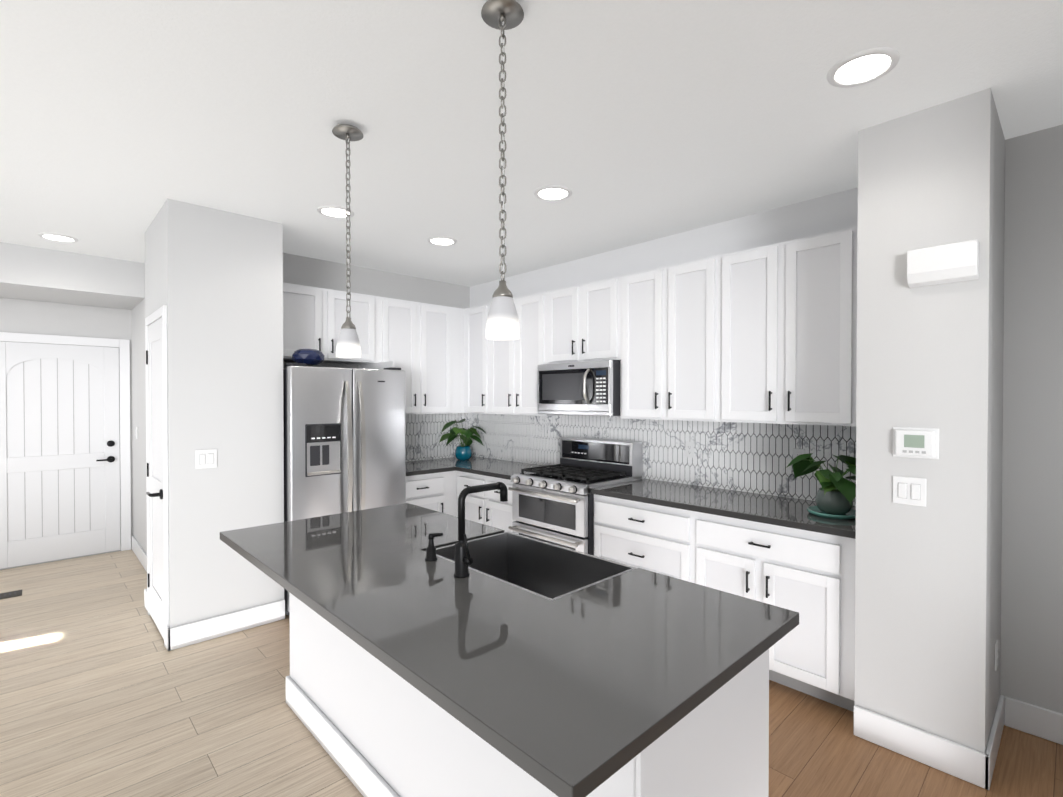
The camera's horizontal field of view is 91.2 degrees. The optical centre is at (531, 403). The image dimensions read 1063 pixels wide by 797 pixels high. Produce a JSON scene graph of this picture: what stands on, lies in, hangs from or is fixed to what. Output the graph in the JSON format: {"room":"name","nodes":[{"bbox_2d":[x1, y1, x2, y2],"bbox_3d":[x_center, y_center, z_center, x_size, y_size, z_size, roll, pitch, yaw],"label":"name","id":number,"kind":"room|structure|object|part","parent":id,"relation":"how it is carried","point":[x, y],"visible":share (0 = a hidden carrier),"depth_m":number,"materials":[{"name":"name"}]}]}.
{"room":"kitchen","nodes":[
{"label":"kitchen","id":0,"kind":"room"},
{"bbox_2d":[0,298,132,548],"bbox_3d":[-5.846,0.123,3.695,5.800,2.740,0.150,-1,1,-44],"label":"wall","id":1,"kind":"structure","parent":0,"point":[32,317],"depth_m":4.97,"materials":[{"name":"grey paint"}]},
{"bbox_2d":[0,341,120,568],"bbox_3d":[-4.441,0.455,4.876,0.931,2.028,0.079,-1,1,-44],"label":"entry door","id":2,"kind":"structure","parent":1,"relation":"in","point":[59,455],"depth_m":4.91,"materials":[{"name":"white paint"}]},
{"bbox_2d":[0,332,130,569],"bbox_3d":[-4.458,0.418,4.904,1.085,2.125,0.019,-1,1,-44],"label":"door frame","id":3,"kind":"structure","parent":1,"relation":"attached to","point":[123,345],"depth_m":5.23,"materials":[{"name":"white wood"}]},
{"bbox_2d":[0,242,144,309],"bbox_3d":[-5.672,-1.086,3.137,5.300,0.310,0.880,-1,1,-44],"label":"wall","id":4,"kind":"structure","parent":0,"point":[40,274],"depth_m":4.37,"materials":[{"name":"paint"}]},
{"bbox_2d":[132,198,283,627],"bbox_3d":[-2.936,0.116,4.411,0.660,2.740,2.829,-1,1,-44],"label":"wall","id":5,"kind":"structure","parent":0,"point":[214,280],"depth_m":3.37,"materials":[{"name":"paint"}]},
{"bbox_2d":[132,536,146,571],"bbox_3d":[-3.398,1.416,4.606,0.015,0.134,1.928,-1,1,-44],"label":"baseboard","id":6,"kind":"structure","parent":5,"relation":"attached to","point":[137,549],"depth_m":4.89,"materials":[{"name":"white wood"}]},
{"bbox_2d":[146,317,163,639],"bbox_3d":[-2.510,0.470,3.429,0.081,2.028,0.625,-1,1,-44],"label":"pantry door","id":7,"kind":"structure","parent":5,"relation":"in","point":[155,474],"depth_m":3.46,"materials":[{"name":"white paint"}]},
{"bbox_2d":[145,305,168,648],"bbox_3d":[-2.482,0.446,3.446,0.017,2.100,0.730,-1,1,-44],"label":"door frame","id":8,"kind":"structure","parent":5,"relation":"attached to","point":[159,313],"depth_m":3.19,"materials":[{"name":"white wood"}]},
{"bbox_2d":[195,449,216,468],"bbox_3d":[-2.053,0.347,3.292,0.118,0.118,0.011,-1,1,-44],"label":"switch plate","id":9,"kind":"object","parent":5,"relation":"attached to","point":[207,458],"visible":1,"depth_m":3.29,"materials":[{"name":"white plastic"}]},
{"bbox_2d":[166,599,284,650],"bbox_3d":[-1.960,1.428,3.389,0.676,0.134,0.016,-1,1,-44],"label":"baseboard","id":10,"kind":"structure","parent":5,"relation":"attached to","point":[192,633],"depth_m":3.36,"materials":[{"name":"white wood"}]},
{"bbox_2d":[283,253,469,461],"bbox_3d":[-1.505,0.110,4.961,2.168,2.740,0.150,-1,1,-44],"label":"wall","id":11,"kind":"structure","parent":0,"point":[308,271],"depth_m":4.83,"materials":[{"name":"grey paint"}]},
{"bbox_2d":[283,282,326,361],"bbox_3d":[-1.957,-0.649,4.192,0.463,0.585,0.323,-1,1,-44],"label":"upper cabinet","id":12,"kind":"object","parent":11,"relation":"attached to","point":[304,307],"depth_m":4.13,"materials":[{"name":"white wood"}]},
{"bbox_2d":[321,289,374,365],"bbox_3d":[-1.623,-0.653,4.511,0.460,0.585,0.323,-1,1,-44],"label":"upper cabinet","id":13,"kind":"object","parent":11,"relation":"attached to","point":[362,314],"depth_m":4.42,"materials":[{"name":"white wood"}]},
{"bbox_2d":[359,296,422,414],"bbox_3d":[-1.307,-0.426,4.815,0.415,1.045,0.323,-1,1,-44],"label":"upper cabinet","id":14,"kind":"object","parent":11,"relation":"attached to","point":[398,323],"depth_m":4.74,"materials":[{"name":"white wood"}]},
{"bbox_2d":[423,303,454,413],"bbox_3d":[-1.024,-0.428,5.084,0.365,1.045,0.323,-1,1,-44],"label":"upper cabinet","id":15,"kind":"object","parent":11,"relation":"attached to","point":[438,320],"depth_m":5.00,"materials":[{"name":"white wood"}]},
{"bbox_2d":[0,549,1062,796],"bbox_3d":[-1.173,1.575,0.511,8.150,0.100,11.230,-1,1,-44],"label":"floor","id":16,"kind":"structure","parent":0,"point":[104,691],"depth_m":2.45,"materials":[{"name":"brown wood"}]},
{"bbox_2d":[0,590,21,598],"bbox_3d":[-4.124,1.487,4.004,0.300,0.005,0.160,-1,1,-44],"label":"floor vent","id":17,"kind":"object","parent":16,"relation":"in","point":[10,594],"visible":1,"depth_m":4.06,"materials":[{"name":"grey metal"}]},
{"bbox_2d":[283,363,405,614],"bbox_3d":[-1.582,0.600,4.133,0.886,1.776,0.890,-1,1,-44],"label":"fridge","id":18,"kind":"object","parent":16,"relation":"on","point":[344,440],"visible":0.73,"depth_m":3.78,"materials":[{"name":"grey metal"}]},
{"bbox_2d":[292,349,323,364],"bbox_3d":[-1.618,-0.340,3.777,0.224,0.108,0.216,-1,1,-44],"label":"bowl","id":19,"kind":"object","parent":18,"relation":"on","point":[310,356],"visible":0.94,"depth_m":3.70,"materials":[{"name":"blue ceramic"}]},
{"bbox_2d":[406,472,445,513],"bbox_3d":[-1.177,1.045,4.742,0.479,0.873,0.628,-1,1,-44],"label":"base cabinet","id":20,"kind":"object","parent":16,"relation":"on","point":[429,492],"depth_m":4.57,"materials":[{"name":"white wood"}]},
{"bbox_2d":[406,460,453,475],"bbox_3d":[-1.129,0.590,4.771,0.595,0.034,0.646,-1,1,-44],"label":"countertop","id":21,"kind":"structure","parent":20,"relation":"on","point":[413,468],"depth_m":4.68,"materials":[{"name":"grey stone"}]},
{"bbox_2d":[454,472,515,531],"bbox_3d":[-0.179,1.045,4.693,0.628,0.873,0.861,-1,1,-44],"label":"base cabinet","id":22,"kind":"object","parent":16,"relation":"on","point":[486,507],"depth_m":4.49,"materials":[{"name":"white wood"}]},
{"bbox_2d":[426,456,542,479],"bbox_3d":[-0.395,0.588,4.902,0.646,0.034,1.470,-1,1,-44],"label":"countertop","id":23,"kind":"structure","parent":22,"relation":"on","point":[480,466],"depth_m":4.77,"materials":[{"name":"grey stone"}]},
{"bbox_2d":[439,419,485,459],"bbox_3d":[-0.681,0.361,5.286,0.468,0.409,0.459,-1,1,-44],"label":"potted plant","id":24,"kind":"object","parent":23,"relation":"on","point":[462,452],"visible":0.98,"depth_m":5.25,"materials":[{"name":"green plant"}]},
{"bbox_2d":[283,587,768,796],"bbox_3d":[-0.239,1.071,2.101,0.734,0.873,2.122,-1,1,-44],"label":"kitchen island","id":25,"kind":"object","parent":16,"relation":"on","point":[388,740],"depth_m":1.66,"materials":[{"name":"white wood"}]},
{"bbox_2d":[220,503,798,796],"bbox_3d":[-0.337,0.618,1.969,0.985,0.034,2.200,-1,1,-44],"label":"island countertop","id":26,"kind":"structure","parent":25,"relation":"on","point":[570,687],"depth_m":1.38,"materials":[{"name":"grey stone"}]},
{"bbox_2d":[425,532,442,560],"bbox_3d":[-0.377,0.549,2.017,0.074,0.100,0.048,-1,1,-44],"label":"soap dispenser","id":27,"kind":"object","parent":26,"relation":"on","point":[431,552],"visible":1,"depth_m":2.00,"materials":[{"name":"black metal"}]},
{"bbox_2d":[454,482,507,577],"bbox_3d":[-0.169,0.446,1.874,0.244,0.309,0.092,-1,1,-44],"label":"faucet","id":28,"kind":"object","parent":26,"relation":"on","point":[463,560],"visible":1,"depth_m":1.81,"materials":[{"name":"black metal"}]},
{"bbox_2d":[436,532,632,590],"bbox_3d":[-0.023,0.738,2.041,0.457,0.264,0.730,-1,1,-44],"label":"sink","id":29,"kind":"object","parent":26,"relation":"in","point":[545,566],"depth_m":2.30,"materials":[{"name":"black metal"}]},
{"bbox_2d":[508,436,642,555],"bbox_3d":[0.331,0.889,4.054,0.750,1.199,0.754,-1,1,-44],"label":"range","id":30,"kind":"object","parent":16,"relation":"on","point":[553,504],"visible":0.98,"depth_m":3.92,"materials":[{"name":"grey metal"}]},
{"bbox_2d":[594,496,689,581],"bbox_3d":[0.908,1.057,3.553,0.628,0.873,0.761,-1,1,-44],"label":"base cabinet","id":31,"kind":"object","parent":16,"relation":"on","point":[650,537],"depth_m":3.31,"materials":[{"name":"white wood"}]},
{"bbox_2d":[690,512,855,711],"bbox_3d":[1.468,1.063,2.966,0.628,0.873,0.861,-1,1,-44],"label":"base cabinet","id":32,"kind":"object","parent":16,"relation":"on","point":[793,554],"depth_m":2.65,"materials":[{"name":"white wood"}]},
{"bbox_2d":[590,480,855,539],"bbox_3d":[1.199,0.605,3.230,0.646,0.034,1.622,-1,1,-44],"label":"countertop","id":33,"kind":"structure","parent":32,"relation":"on","point":[783,512],"depth_m":3.09,"materials":[{"name":"grey stone"}]},
{"bbox_2d":[787,453,855,519],"bbox_3d":[1.588,0.427,2.812,0.437,0.328,0.445,-1,1,-44],"label":"plant","id":34,"kind":"object","parent":33,"relation":"on","point":[835,495],"visible":0.9,"depth_m":2.72,"materials":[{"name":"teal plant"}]},
{"bbox_2d":[0,0,1062,286],"bbox_3d":[-1.173,-1.264,0.482,8.150,0.100,11.230,-1,1,-44],"label":"ceiling","id":35,"kind":"structure","parent":0,"point":[630,122],"depth_m":2.19,"materials":[{"name":"paint"}]},
{"bbox_2d":[38,233,78,242],"bbox_3d":[-3.546,-1.244,3.906,0.226,0.010,0.226,-1,1,-44],"label":"recessed light","id":36,"kind":"object","parent":35,"relation":"in","point":[59,237],"visible":1,"depth_m":3.90,"materials":[{"name":"white plastic"}]},
{"bbox_2d":[317,205,353,218],"bbox_3d":[-1.265,-1.238,3.369,0.226,0.010,0.226,-1,1,-44],"label":"recessed light","id":37,"kind":"object","parent":35,"relation":"in","point":[332,211],"visible":0.85,"depth_m":3.35,"materials":[{"name":"white plastic"}]},
{"bbox_2d":[332,124,362,357],"bbox_3d":[-0.818,-0.721,2.326,0.132,1.022,0.132,-1,1,-44],"label":"pendant light","id":38,"kind":"object","parent":35,"relation":"hanging from","point":[348,343],"visible":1,"depth_m":2.31,"materials":[{"name":"silver glass"}]},
{"bbox_3d":[-0.818,-0.274,2.330,0.105,0.128,0.105,-1,1,-44],"label":"lamp shade","id":39,"kind":"part","parent":38,"relation":"part of","materials":[{"name":"white glass"}]},
{"bbox_2d":[427,236,456,245],"bbox_3d":[-0.684,-1.245,3.991,0.226,0.010,0.226,-1,1,-44],"label":"recessed light","id":40,"kind":"object","parent":35,"relation":"in","point":[442,241],"visible":1,"depth_m":3.98,"materials":[{"name":"white plastic"}]},
{"bbox_2d":[481,0,523,339],"bbox_3d":[-0.089,-0.714,1.605,0.132,1.022,0.132,-1,1,-44],"label":"pendant light","id":41,"kind":"object","parent":35,"relation":"hanging from","point":[502,323],"visible":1,"depth_m":1.59,"materials":[{"name":"silver glass"}]},
{"bbox_3d":[-0.089,-0.267,1.609,0.105,0.128,0.105,-1,1,-44],"label":"lamp shade","id":42,"kind":"part","parent":41,"relation":"part of","materials":[{"name":"white glass"}]},
{"bbox_2d":[534,185,571,200],"bbox_3d":[0.126,-1.235,3.062,0.226,0.010,0.226,-1,1,-44],"label":"recessed light","id":43,"kind":"object","parent":35,"relation":"in","point":[552,193],"visible":1,"depth_m":3.05,"materials":[{"name":"white plastic"}]},
{"bbox_2d":[827,47,899,87],"bbox_3d":[1.209,-1.224,1.905,0.226,0.010,0.226,-1,1,-44],"label":"recessed light","id":44,"kind":"object","parent":35,"relation":"in","point":[863,67],"visible":1,"depth_m":1.90,"materials":[{"name":"white plastic"}]},
{"bbox_2d":[470,124,1062,713],"bbox_3d":[2.393,0.136,2.460,0.280,2.740,9.150,-1,1,-44],"label":"wall","id":45,"kind":"structure","parent":0,"point":[1032,564],"depth_m":2.39,"materials":[{"name":"grey paint"}]},
{"bbox_2d":[463,304,486,413],"bbox_3d":[-0.436,-0.429,5.169,0.323,1.045,0.405,-1,1,-44],"label":"upper cabinet","id":46,"kind":"object","parent":45,"relation":"attached to","point":[474,318],"depth_m":5.07,"materials":[{"name":"white wood"}]},
{"bbox_2d":[487,303,510,414],"bbox_3d":[-0.165,-0.426,4.884,0.323,1.045,0.381,-1,1,-44],"label":"upper cabinet","id":47,"kind":"object","parent":45,"relation":"attached to","point":[498,351],"depth_m":4.81,"materials":[{"name":"white wood"}]},
{"bbox_2d":[511,292,561,415],"bbox_3d":[0.098,-0.424,4.608,0.323,1.045,0.381,-1,1,-44],"label":"upper cabinet","id":48,"kind":"object","parent":45,"relation":"attached to","point":[526,351],"depth_m":4.53,"materials":[{"name":"white wood"}]},
{"bbox_2d":[543,286,574,363],"bbox_3d":[0.361,-0.637,4.331,0.323,0.612,0.381,-1,1,-44],"label":"upper cabinet","id":49,"kind":"object","parent":45,"relation":"attached to","point":[558,304],"depth_m":4.25,"materials":[{"name":"white wood"}]},
{"bbox_2d":[575,276,618,361],"bbox_3d":[0.624,-0.635,4.055,0.323,0.612,0.381,-1,1,-44],"label":"upper cabinet","id":50,"kind":"object","parent":45,"relation":"attached to","point":[596,302],"depth_m":3.96,"materials":[{"name":"white wood"}]},
{"bbox_2d":[537,360,620,415],"bbox_3d":[0.434,-0.120,4.142,0.482,0.407,0.754,-1,1,-44],"label":"microwave","id":51,"kind":"object","parent":50,"relation":"attached to","point":[592,388],"visible":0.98,"depth_m":3.96,"materials":[{"name":"grey metal"}]},
{"bbox_2d":[405,413,855,505],"bbox_3d":[0.213,0.334,3.832,1.243,0.494,3.857,-1,1,-44],"label":"tile backsplash","id":52,"kind":"structure","parent":45,"relation":"attached to","point":[757,458],"depth_m":3.81,"materials":[{"name":"grey tile"}]},
{"bbox_2d":[619,267,662,419],"bbox_3d":[0.887,-0.415,3.781,0.323,1.045,0.381,-1,1,-44],"label":"upper cabinet","id":53,"kind":"object","parent":45,"relation":"attached to","point":[640,293],"depth_m":3.68,"materials":[{"name":"white wood"}]},
{"bbox_2d":[663,256,714,421],"bbox_3d":[1.150,-0.412,3.506,0.323,1.045,0.381,-1,1,-44],"label":"upper cabinet","id":54,"kind":"object","parent":45,"relation":"attached to","point":[688,287],"depth_m":3.41,"materials":[{"name":"white wood"}]},
{"bbox_2d":[685,441,693,457],"bbox_3d":[1.137,0.328,3.745,0.008,0.115,0.070,-1,1,-44],"label":"outlet","id":55,"kind":"object","parent":45,"relation":"attached to","point":[689,448],"depth_m":3.74,"materials":[{"name":"white plastic"}]},
{"bbox_2d":[715,243,778,423],"bbox_3d":[1.413,-0.410,3.230,0.323,1.045,0.381,-1,1,-44],"label":"upper cabinet","id":56,"kind":"object","parent":45,"relation":"attached to","point":[765,334],"depth_m":3.13,"materials":[{"name":"white wood"}]},
{"bbox_2d":[793,448,804,458],"bbox_3d":[1.648,0.333,3.210,0.008,0.115,0.070,-1,1,-44],"label":"outlet","id":57,"kind":"object","parent":45,"relation":"attached to","point":[796,452],"depth_m":3.21,"materials":[{"name":"white plastic"}]},
{"bbox_2d":[775,226,857,425],"bbox_3d":[1.710,-0.407,2.918,0.323,1.045,0.480,-1,1,-44],"label":"upper cabinet","id":58,"kind":"object","parent":45,"relation":"attached to","point":[816,380],"depth_m":2.85,"materials":[{"name":"white wood"}]},
{"bbox_2d":[1012,698,1062,744],"bbox_3d":[3.824,1.455,0.757,0.015,0.134,4.689,-1,1,-44],"label":"baseboard","id":59,"kind":"structure","parent":45,"relation":"attached to","point":[1047,724],"depth_m":2.36,"materials":[{"name":"white wood"}]},
{"bbox_2d":[855,88,1004,752],"bbox_3d":[1.890,0.136,2.450,0.720,2.740,0.450,-1,1,-44],"label":"wall","id":60,"kind":"structure","parent":0,"point":[927,606],"depth_m":2.19,"materials":[{"name":"grey paint"}]},
{"bbox_2d":[893,476,925,506],"bbox_3d":[1.608,0.371,2.218,0.011,0.118,0.118,-1,1,-44],"label":"light switch","id":61,"kind":"object","parent":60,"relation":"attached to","point":[909,490],"visible":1,"depth_m":2.22,"materials":[{"name":"white plastic"}]},
{"bbox_2d":[893,427,938,458],"bbox_3d":[1.616,0.164,2.196,0.027,0.128,0.160,-1,1,-44],"label":"thermostat","id":62,"kind":"object","parent":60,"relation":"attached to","point":[909,442],"visible":1,"depth_m":2.19,"materials":[{"name":"white plastic"}]},
{"bbox_2d":[854,705,978,784],"bbox_3d":[1.617,1.440,2.217,0.015,0.134,0.430,-1,1,-44],"label":"baseboard","id":63,"kind":"structure","parent":60,"relation":"attached to","point":[967,764],"depth_m":2.20,"materials":[{"name":"white wood"}]},
{"bbox_2d":[907,239,978,287],"bbox_3d":[1.667,-0.566,2.117,0.051,0.149,0.225,-1,1,-44],"label":"door chime","id":64,"kind":"object","parent":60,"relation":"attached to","point":[947,263],"visible":0.98,"depth_m":2.10,"materials":[{"name":"white plastic"}]},
{"bbox_2d":[976,695,1011,789],"bbox_3d":[1.985,1.440,2.229,0.566,0.134,0.019,-1,1,-44],"label":"baseboard","id":65,"kind":"structure","parent":60,"relation":"attached to","point":[985,762],"depth_m":2.15,"materials":[{"name":"white wood"}]},
{"bbox_2d":[995,640,997,670],"bbox_3d":[2.049,1.107,2.294,0.070,0.115,0.008,-1,1,-44],"label":"outlet","id":66,"kind":"object","parent":60,"relation":"attached to","point":[996,654],"depth_m":2.27,"materials":[{"name":"white plastic"}]}
]}

